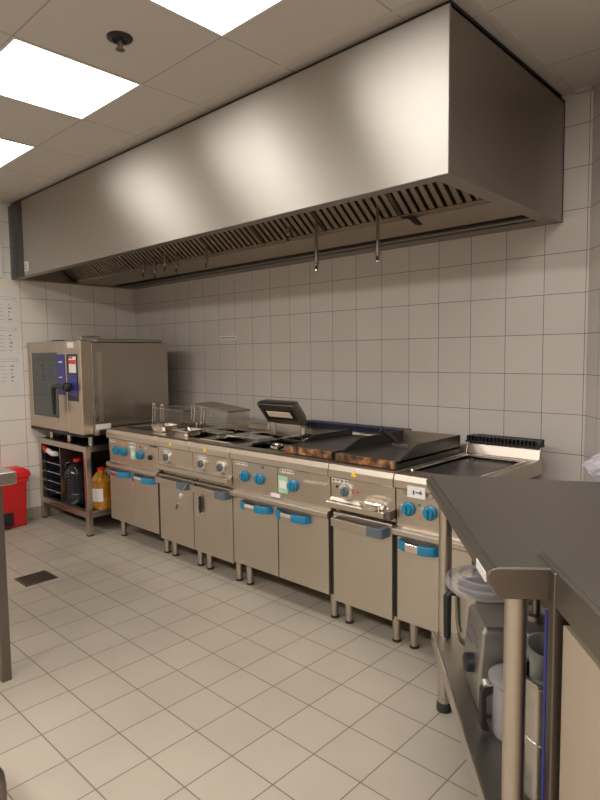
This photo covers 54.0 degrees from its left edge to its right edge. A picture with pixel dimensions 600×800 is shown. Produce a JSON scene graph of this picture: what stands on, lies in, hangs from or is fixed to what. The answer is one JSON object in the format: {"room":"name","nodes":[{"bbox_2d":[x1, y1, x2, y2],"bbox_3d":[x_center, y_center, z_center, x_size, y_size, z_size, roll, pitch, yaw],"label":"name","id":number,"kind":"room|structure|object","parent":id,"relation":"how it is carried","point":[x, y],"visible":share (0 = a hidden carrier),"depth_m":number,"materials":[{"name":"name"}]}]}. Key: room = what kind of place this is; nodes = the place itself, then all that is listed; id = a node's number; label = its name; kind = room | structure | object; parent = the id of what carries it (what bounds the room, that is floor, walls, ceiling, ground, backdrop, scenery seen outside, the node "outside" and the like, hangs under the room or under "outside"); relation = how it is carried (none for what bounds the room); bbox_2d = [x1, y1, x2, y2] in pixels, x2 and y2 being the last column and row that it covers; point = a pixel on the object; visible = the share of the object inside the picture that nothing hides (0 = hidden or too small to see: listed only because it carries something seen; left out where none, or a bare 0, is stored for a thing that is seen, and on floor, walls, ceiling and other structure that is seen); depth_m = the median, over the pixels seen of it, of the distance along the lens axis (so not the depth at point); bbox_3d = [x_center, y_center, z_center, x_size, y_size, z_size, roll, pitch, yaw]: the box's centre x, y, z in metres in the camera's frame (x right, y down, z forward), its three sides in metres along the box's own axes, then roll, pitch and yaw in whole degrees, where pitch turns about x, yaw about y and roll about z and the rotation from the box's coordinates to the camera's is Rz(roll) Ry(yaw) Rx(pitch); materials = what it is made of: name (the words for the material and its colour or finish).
{"room":"commercial kitchen","nodes":[
{"label":"commercial kitchen","id":0,"kind":"room"},
{"bbox_2d":[0,203,135,508],"bbox_3d":[-4.011,-0.138,3.150,0.120,2.600,7.000,4,6,43],"label":"wall","id":1,"kind":"structure","parent":0,"point":[49,311],"depth_m":4.99,"materials":[{"name":"tile"}]},
{"bbox_2d":[0,227,2,277],"bbox_3d":[-2.560,-1.163,4.529,0.018,0.400,0.500,4,6,43],"label":"wall sign","id":2,"kind":"object","parent":1,"relation":"attached to","point":[1,264],"visible":1,"depth_m":4.70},
{"bbox_2d":[0,293,24,394],"bbox_3d":[-2.503,-0.441,4.648,0.004,0.820,0.600,4,6,43],"label":"poster","id":3,"kind":"object","parent":1,"relation":"attached to","point":[11,350],"visible":1,"depth_m":4.80,"materials":[{"name":"grey paper"}]},
{"bbox_2d":[0,297,16,381],"bbox_3d":[-2.499,-0.480,4.647,0.001,0.685,0.510,4,6,43],"label":"print","id":4,"kind":"object","parent":3,"relation":"attached to","point":[8,305],"depth_m":4.78,"materials":[{"name":"grey paper"}]},
{"bbox_2d":[26,504,66,519],"bbox_3d":[-3.950,1.113,3.201,0.012,0.095,7.000,4,6,43],"label":"baseboard","id":5,"kind":"structure","parent":1,"relation":"attached to","point":[34,512],"depth_m":5.02,"materials":[{"name":"tile"}]},
{"bbox_2d":[0,0,426,202],"bbox_3d":[-0.937,-1.488,3.344,3.975,0.006,0.025,4,6,43],"label":"trim","id":6,"kind":"structure","parent":1,"relation":"attached to","point":[414,3],"depth_m":2.67,"materials":[{"name":"paint"}]},
{"bbox_2d":[0,511,478,799],"bbox_3d":[-0.912,1.386,0.496,8.600,0.100,7.200,4,6,43],"label":"floor","id":7,"kind":"structure","parent":0,"point":[141,671],"depth_m":2.41,"materials":[{"name":"tile"}]},
{"bbox_2d":[0,767,6,799],"bbox_3d":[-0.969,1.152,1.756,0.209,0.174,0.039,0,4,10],"label":"trolley","id":8,"kind":"object","parent":7,"relation":"on","point":[3,785],"visible":1,"depth_m":1.73,"materials":[{"name":"metal"}]},
{"bbox_2d":[0,466,16,682],"bbox_3d":[-1.827,0.734,2.588,1.200,0.900,0.700,4,6,43],"label":"prep table","id":9,"kind":"object","parent":7,"relation":"on","point":[7,476],"visible":1,"depth_m":2.46,"materials":[{"name":"metal"}]},
{"bbox_2d":[2,466,29,528],"bbox_3d":[-2.376,0.790,4.696,0.207,0.475,0.392,4,6,43],"label":"pedal bin","id":10,"kind":"object","parent":7,"relation":"on","point":[14,495],"visible":0.84,"depth_m":4.72,"materials":[{"name":"red plastic"}]},
{"bbox_2d":[14,570,57,586],"bbox_3d":[-1.630,1.100,3.633,0.184,0.004,0.194,4,6,43],"label":"floor drain","id":11,"kind":"object","parent":7,"relation":"on","point":[42,576],"visible":1,"depth_m":3.63,"materials":[{"name":"metal"}]},
{"bbox_2d":[38,434,111,536],"bbox_3d":[-1.680,0.656,4.952,0.835,0.688,0.660,4,6,43],"label":"stand","id":12,"kind":"object","parent":7,"relation":"on","point":[52,468],"visible":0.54,"depth_m":4.82,"materials":[{"name":"metal"}]},
{"bbox_2d":[42,445,57,455],"bbox_3d":[-2.074,0.422,4.865,0.265,0.071,0.055,4,6,43],"label":"folded cloth","id":13,"kind":"object","parent":12,"relation":"on","point":[46,449],"visible":1,"depth_m":4.83,"materials":[{"name":"white fabric"}]},
{"bbox_2d":[64,458,84,504],"bbox_3d":[-1.801,0.650,4.769,0.204,0.360,0.178,-3,5,-28],"label":"bottle","id":14,"kind":"object","parent":12,"relation":"on","point":[74,473],"visible":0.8,"depth_m":4.70,"materials":[{"name":"plastic"}]},
{"bbox_2d":[43,493,111,517],"bbox_3d":[-1.678,0.837,4.966,0.835,0.045,0.660,4,6,43],"label":"shelf","id":15,"kind":"object","parent":12,"relation":"attached to","point":[54,499],"depth_m":4.65,"materials":[{"name":"metal"}]},
{"bbox_2d":[49,435,108,445],"bbox_3d":[-1.683,0.329,4.927,0.751,0.008,0.600,4,6,43],"label":"shelf","id":16,"kind":"object","parent":12,"relation":"attached to","point":[101,439],"depth_m":4.84,"materials":[{"name":"silver metal"}]},
{"bbox_2d":[27,336,168,445],"bbox_3d":[-1.690,-0.103,4.827,0.923,0.842,0.820,4,6,43],"label":"oven","id":17,"kind":"object","parent":12,"relation":"on","point":[81,386],"visible":0.95,"depth_m":4.51,"materials":[{"name":"metal"}]},
{"bbox_2d":[68,357,75,363],"bbox_3d":[-1.679,-0.291,4.331,0.110,0.053,0.001,4,6,43],"label":"print","id":18,"kind":"object","parent":17,"relation":"attached to","point":[71,360],"depth_m":4.33,"materials":[{"name":"red paper"}]},
{"bbox_2d":[72,336,99,339],"bbox_3d":[-1.769,-0.509,4.865,0.160,0.038,0.170,4,6,43],"label":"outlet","id":19,"kind":"object","parent":17,"relation":"attached to","point":[73,337],"depth_m":4.80,"materials":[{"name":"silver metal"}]},
{"bbox_2d":[92,467,110,509],"bbox_3d":[-1.554,0.683,4.608,0.157,0.315,0.181,-2,5,-21],"label":"jug","id":20,"kind":"object","parent":12,"relation":"on","point":[101,487],"visible":0.86,"depth_m":4.54,"materials":[{"name":"orange plastic"}]},
{"bbox_2d":[106,420,232,552],"bbox_3d":[-0.960,0.611,4.429,0.655,0.842,0.768,4,6,43],"label":"range cooker","id":21,"kind":"object","parent":7,"relation":"on","point":[135,493],"visible":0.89,"depth_m":4.18,"materials":[{"name":"metal"}]},
{"bbox_2d":[150,423,179,431],"bbox_3d":[-0.955,0.197,4.159,0.183,0.044,0.158,4,6,43],"label":"steel pan","id":22,"kind":"object","parent":21,"relation":"on","point":[162,427],"visible":0.97,"depth_m":4.11,"materials":[{"name":"silver metal"}]},
{"bbox_2d":[106,420,232,445],"bbox_3d":[-0.953,0.236,4.412,0.653,0.072,0.735,4,6,43],"label":"countertop","id":23,"kind":"structure","parent":21,"relation":"on","point":[123,433],"depth_m":4.22,"materials":[{"name":"metal"}]},
{"bbox_2d":[152,403,205,423],"bbox_3d":[-0.930,0.112,4.503,0.404,0.161,0.216,5,7,43],"label":"basket","id":24,"kind":"object","parent":21,"relation":"on","point":[160,406],"visible":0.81,"depth_m":4.49,"materials":[{"name":"silver metal"}]},
{"bbox_2d":[153,420,269,565],"bbox_3d":[-0.585,0.618,4.072,0.376,0.875,0.773,4,6,43],"label":"fryer","id":25,"kind":"object","parent":7,"relation":"on","point":[175,456],"visible":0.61,"depth_m":3.83,"materials":[{"name":"metal"}]},
{"bbox_2d":[175,483,186,509],"bbox_3d":[-0.743,0.603,3.676,0.125,0.184,0.020,4,6,43],"label":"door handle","id":26,"kind":"object","parent":25,"relation":"hanging from","point":[181,494],"visible":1,"depth_m":3.67,"materials":[{"name":"silver metal"}]},
{"bbox_2d":[172,427,203,435],"bbox_3d":[-0.753,0.215,3.950,0.183,0.036,0.158,4,6,43],"label":"steel pan","id":27,"kind":"object","parent":25,"relation":"on","point":[188,431],"visible":1,"depth_m":3.91,"materials":[{"name":"silver metal"}]},
{"bbox_2d":[156,426,265,451],"bbox_3d":[-0.576,0.260,4.059,0.374,0.072,0.735,4,6,43],"label":"countertop","id":28,"kind":"structure","parent":25,"relation":"on","point":[182,443],"depth_m":3.85,"materials":[{"name":"metal"}]},
{"bbox_2d":[201,428,233,434],"bbox_3d":[-0.603,0.217,4.041,0.300,0.012,0.142,4,6,43],"label":"metal lid","id":29,"kind":"object","parent":25,"relation":"on","point":[205,431],"visible":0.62,"depth_m":3.99,"materials":[{"name":"silver metal"}]},
{"bbox_2d":[191,401,249,430],"bbox_3d":[-0.571,0.117,4.192,0.412,0.183,0.216,4,6,43],"label":"basket","id":30,"kind":"object","parent":25,"relation":"on","point":[217,406],"visible":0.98,"depth_m":4.16,"materials":[{"name":"silver metal"}]},
{"bbox_2d":[187,424,310,580],"bbox_3d":[-0.308,0.635,3.812,0.380,0.875,0.773,4,6,43],"label":"fryer","id":31,"kind":"object","parent":7,"relation":"on","point":[212,464],"visible":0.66,"depth_m":3.56,"materials":[{"name":"metal"}]},
{"bbox_2d":[198,493,201,512],"bbox_3d":[-0.622,0.634,3.637,0.038,0.130,0.012,4,6,43],"label":"handle","id":32,"kind":"object","parent":31,"relation":"hanging from","point":[199,497],"visible":0.87,"depth_m":3.63,"materials":[{"name":"silver metal"}]},
{"bbox_2d":[200,438,231,444],"bbox_3d":[-0.512,0.250,3.569,0.290,0.017,0.022,4,6,43],"label":"bar","id":33,"kind":"object","parent":31,"relation":"on","point":[200,438],"visible":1,"depth_m":3.55,"materials":[{"name":"silver metal"}]},
{"bbox_2d":[190,430,305,458],"bbox_3d":[-0.299,0.277,3.799,0.378,0.072,0.735,4,6,43],"label":"countertop","id":34,"kind":"structure","parent":31,"relation":"on","point":[216,449],"depth_m":3.57,"materials":[{"name":"metal"}]},
{"bbox_2d":[226,433,273,440],"bbox_3d":[-0.323,0.234,3.778,0.300,0.012,0.142,4,6,43],"label":"metal lid","id":35,"kind":"object","parent":31,"relation":"on","point":[239,435],"visible":1,"depth_m":3.74,"materials":[{"name":"silver metal"}]},
{"bbox_2d":[257,399,306,436],"bbox_3d":[-0.111,0.120,3.777,0.330,0.240,0.149,4,6,43],"label":"heat lamp","id":36,"kind":"object","parent":31,"relation":"on","point":[286,418],"visible":0.97,"depth_m":3.75,"materials":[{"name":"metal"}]},
{"bbox_2d":[229,420,411,617],"bbox_3d":[0.090,0.634,3.454,0.816,0.923,0.788,4,6,43],"label":"range cooker","id":37,"kind":"object","parent":7,"relation":"on","point":[281,489],"visible":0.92,"depth_m":3.17,"materials":[{"name":"metal"}]},
{"bbox_2d":[229,436,334,475],"bbox_3d":[0.114,0.302,3.412,0.747,0.072,0.735,4,6,43],"label":"countertop","id":38,"kind":"structure","parent":37,"relation":"on","point":[273,458],"depth_m":3.14,"materials":[{"name":"metal"}]},
{"bbox_2d":[326,427,467,642],"bbox_3d":[0.511,0.632,3.027,0.381,0.984,0.790,4,6,43],"label":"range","id":39,"kind":"object","parent":7,"relation":"on","point":[363,497],"depth_m":2.80,"materials":[{"name":"metal"}]},
{"bbox_2d":[357,500,384,510],"bbox_3d":[0.337,0.480,2.721,0.132,0.037,0.127,4,6,43],"label":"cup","id":40,"kind":"object","parent":39,"relation":"on","point":[364,505],"depth_m":2.69,"materials":[{"name":"silver metal"}]},
{"bbox_2d":[328,452,467,487],"bbox_3d":[0.527,0.327,3.024,0.379,0.072,0.735,4,6,43],"label":"countertop","id":41,"kind":"structure","parent":39,"relation":"on","point":[336,469],"depth_m":2.76,"materials":[{"name":"metal"}]},
{"bbox_2d":[392,434,544,648],"bbox_3d":[0.804,0.674,2.784,0.387,0.930,0.788,4,6,43],"label":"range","id":42,"kind":"object","parent":7,"relation":"on","point":[416,529],"visible":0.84,"depth_m":2.61,"materials":[{"name":"metal"}]},
{"bbox_2d":[394,453,541,493],"bbox_3d":[0.806,0.344,2.763,0.378,0.072,0.735,4,6,43],"label":"countertop","id":43,"kind":"structure","parent":42,"relation":"on","point":[532,468],"depth_m":2.66,"materials":[{"name":"metal"}]},
{"bbox_2d":[411,454,527,475],"bbox_3d":[0.801,0.314,2.756,0.320,0.023,0.532,4,6,43],"label":"cooktop","id":44,"kind":"object","parent":42,"relation":"in","point":[464,464],"depth_m":2.79,"materials":[{"name":"silver metal"}]},
{"bbox_2d":[426,475,599,799],"bbox_3d":[0.851,0.769,1.748,0.818,0.900,0.977,0,4,4],"label":"work table","id":45,"kind":"object","parent":7,"relation":"on","point":[503,524],"visible":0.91,"depth_m":1.58,"materials":[{"name":"metal"}]},
{"bbox_2d":[433,631,529,799],"bbox_3d":[0.837,0.934,1.759,0.732,0.030,0.942,0,4,4],"label":"shelf","id":46,"kind":"object","parent":45,"relation":"attached to","point":[482,749],"depth_m":1.68,"materials":[{"name":"metal"}]},
{"bbox_2d":[478,663,502,731],"bbox_3d":[0.590,0.843,1.633,0.151,0.172,0.140,4,6,44],"label":"jug","id":47,"kind":"object","parent":45,"relation":"on","point":[495,673],"visible":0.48,"depth_m":1.62,"materials":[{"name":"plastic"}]},
{"bbox_2d":[462,600,547,714],"bbox_3d":[0.661,0.731,1.765,0.328,0.374,0.268,0,4,4],"label":"food processor","id":48,"kind":"object","parent":45,"relation":"on","point":[484,640],"visible":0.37,"depth_m":1.72,"materials":[{"name":"grey metal"}]},
{"bbox_2d":[467,622,477,647],"bbox_3d":[0.533,0.727,1.813,0.009,0.047,0.140,0,4,4],"label":"print","id":49,"kind":"object","parent":48,"relation":"attached to","point":[472,633],"depth_m":1.81},
{"bbox_2d":[443,575,503,647],"bbox_3d":[0.638,0.745,2.018,0.289,0.306,0.284,0,4,4],"label":"bowl","id":50,"kind":"object","parent":48,"relation":"on","point":[468,590],"visible":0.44,"depth_m":2.02,"materials":[{"name":"clear plastic"}]},
{"bbox_2d":[443,589,464,647],"bbox_3d":[0.618,0.774,2.026,0.192,0.248,0.173,4,6,43],"label":"handle","id":51,"kind":"object","parent":50,"relation":"on","point":[459,594],"depth_m":2.01,"materials":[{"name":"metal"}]},
{"bbox_2d":[524,658,542,799],"bbox_3d":[0.620,0.797,1.405,0.180,0.297,0.180,0,4,4],"label":"stock pot","id":52,"kind":"object","parent":45,"relation":"on","point":[534,691],"visible":0.21,"depth_m":1.37,"materials":[{"name":"silver metal"}]},
{"bbox_2d":[527,632,543,685],"bbox_3d":[0.567,0.640,1.378,0.079,0.176,0.105,0,4,4],"label":"feed pusher","id":53,"kind":"object","parent":52,"relation":"in","point":[535,641],"visible":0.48,"depth_m":1.37,"materials":[{"name":"grey plastic"}]},
{"bbox_2d":[541,610,570,799],"bbox_3d":[0.684,0.704,1.284,0.300,0.500,0.008,0,4,4],"label":"board","id":54,"kind":"object","parent":45,"relation":"on","point":[546,611],"visible":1,"depth_m":1.29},
{"bbox_2d":[538,543,599,799],"bbox_3d":[0.816,0.828,0.932,0.612,0.909,1.349,0,4,4],"label":"base cabinet","id":55,"kind":"object","parent":7,"relation":"on","point":[572,740],"visible":0.84,"depth_m":1.17,"materials":[{"name":"metal"}]},
{"bbox_2d":[541,543,599,608],"bbox_3d":[0.817,0.378,0.897,0.600,0.008,1.349,0,4,4],"label":"countertop","id":56,"kind":"structure","parent":55,"relation":"on","point":[581,563],"depth_m":1.25,"materials":[{"name":"metal"}]},
{"bbox_2d":[0,0,599,203],"bbox_3d":[-0.941,-1.296,0.290,8.600,0.080,7.200,4,6,43],"label":"ceiling","id":57,"kind":"structure","parent":0,"point":[180,65],"depth_m":2.39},
{"bbox_2d":[0,138,35,168],"bbox_3d":[-1.957,-1.496,3.455,0.572,0.024,0.570,4,6,43],"label":"recessed light","id":58,"kind":"object","parent":57,"relation":"in","point":[10,150],"visible":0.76,"depth_m":3.52,"materials":[{"name":"white plastic"}]},
{"bbox_2d":[0,36,141,119],"bbox_3d":[-1.123,-1.445,2.673,0.572,0.024,0.570,4,6,43],"label":"recessed light","id":59,"kind":"object","parent":57,"relation":"in","point":[30,73],"visible":0.83,"depth_m":2.65,"materials":[{"name":"white plastic"}]},
{"bbox_2d":[106,31,132,52],"bbox_3d":[-0.702,-1.387,2.295,0.100,0.052,0.100,4,6,43],"label":"sprinkler","id":60,"kind":"object","parent":57,"relation":"attached to","point":[120,38],"visible":1,"depth_m":2.28,"materials":[{"name":"black metal"}]},
{"bbox_2d":[147,0,285,37],"bbox_3d":[-0.290,-1.394,1.891,0.572,0.024,0.570,4,6,43],"label":"recessed light","id":61,"kind":"object","parent":57,"relation":"in","point":[221,18],"visible":1,"depth_m":2.12,"materials":[{"name":"white plastic"}]},
{"bbox_2d":[8,0,564,288],"bbox_3d":[-0.531,-1.188,3.815,3.941,0.684,1.125,4,6,43],"label":"extractor hood","id":62,"kind":"object","parent":57,"relation":"hanging from","point":[428,119],"depth_m":2.72,"materials":[{"name":"metal"}]},
{"bbox_2d":[314,219,318,270],"bbox_3d":[0.086,-0.894,3.130,0.028,0.410,0.027,4,6,43],"label":"hanging rod","id":63,"kind":"object","parent":62,"relation":"hanging from","point":[316,260],"visible":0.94,"depth_m":3.13,"materials":[{"name":"metal"}]},
{"bbox_2d":[375,204,380,262],"bbox_3d":[0.377,-0.876,2.857,0.028,0.410,0.027,4,6,43],"label":"hanging rod","id":64,"kind":"object","parent":62,"relation":"hanging from","point":[377,250],"visible":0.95,"depth_m":2.86,"materials":[{"name":"metal"}]},
{"bbox_2d":[134,90,593,480],"bbox_3d":[-0.127,-0.276,4.377,4.292,2.600,0.120,4,6,43],"label":"wall","id":65,"kind":"structure","parent":0,"point":[481,334],"depth_m":3.50,"materials":[{"name":"tile"}]},
{"bbox_2d":[220,336,236,339],"bbox_3d":[-0.575,-0.497,4.694,0.205,0.028,0.005,4,6,43],"label":"wall label","id":66,"kind":"object","parent":65,"relation":"attached to","point":[221,337],"visible":1,"depth_m":4.70,"materials":[{"name":"grey plastic"}]},
{"bbox_2d":[464,0,574,94],"bbox_3d":[0.911,-1.436,2.401,0.028,0.006,1.180,4,6,43],"label":"trim","id":67,"kind":"structure","parent":65,"relation":"attached to","point":[474,4],"depth_m":2.36,"materials":[{"name":"paint"}]},
{"bbox_2d":[529,600,548,607],"bbox_3d":[-0.078,0.982,4.350,4.072,0.095,0.012,4,6,43],"label":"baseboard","id":68,"kind":"structure","parent":65,"relation":"attached to","point":[544,603],"depth_m":3.07,"materials":[{"name":"tile"}]},
{"bbox_2d":[575,85,593,94],"bbox_3d":[1.345,-1.467,2.784,0.077,0.012,0.025,4,6,43],"label":"trim","id":69,"kind":"structure","parent":65,"relation":"attached to","point":[589,88],"depth_m":2.78,"materials":[{"name":"paint"}]},
{"bbox_2d":[583,81,599,481],"bbox_3d":[1.335,-0.052,1.271,0.120,2.600,3.200,0,4,4],"label":"wall","id":70,"kind":"structure","parent":0,"point":[592,402],"depth_m":2.77,"materials":[{"name":"tile"}]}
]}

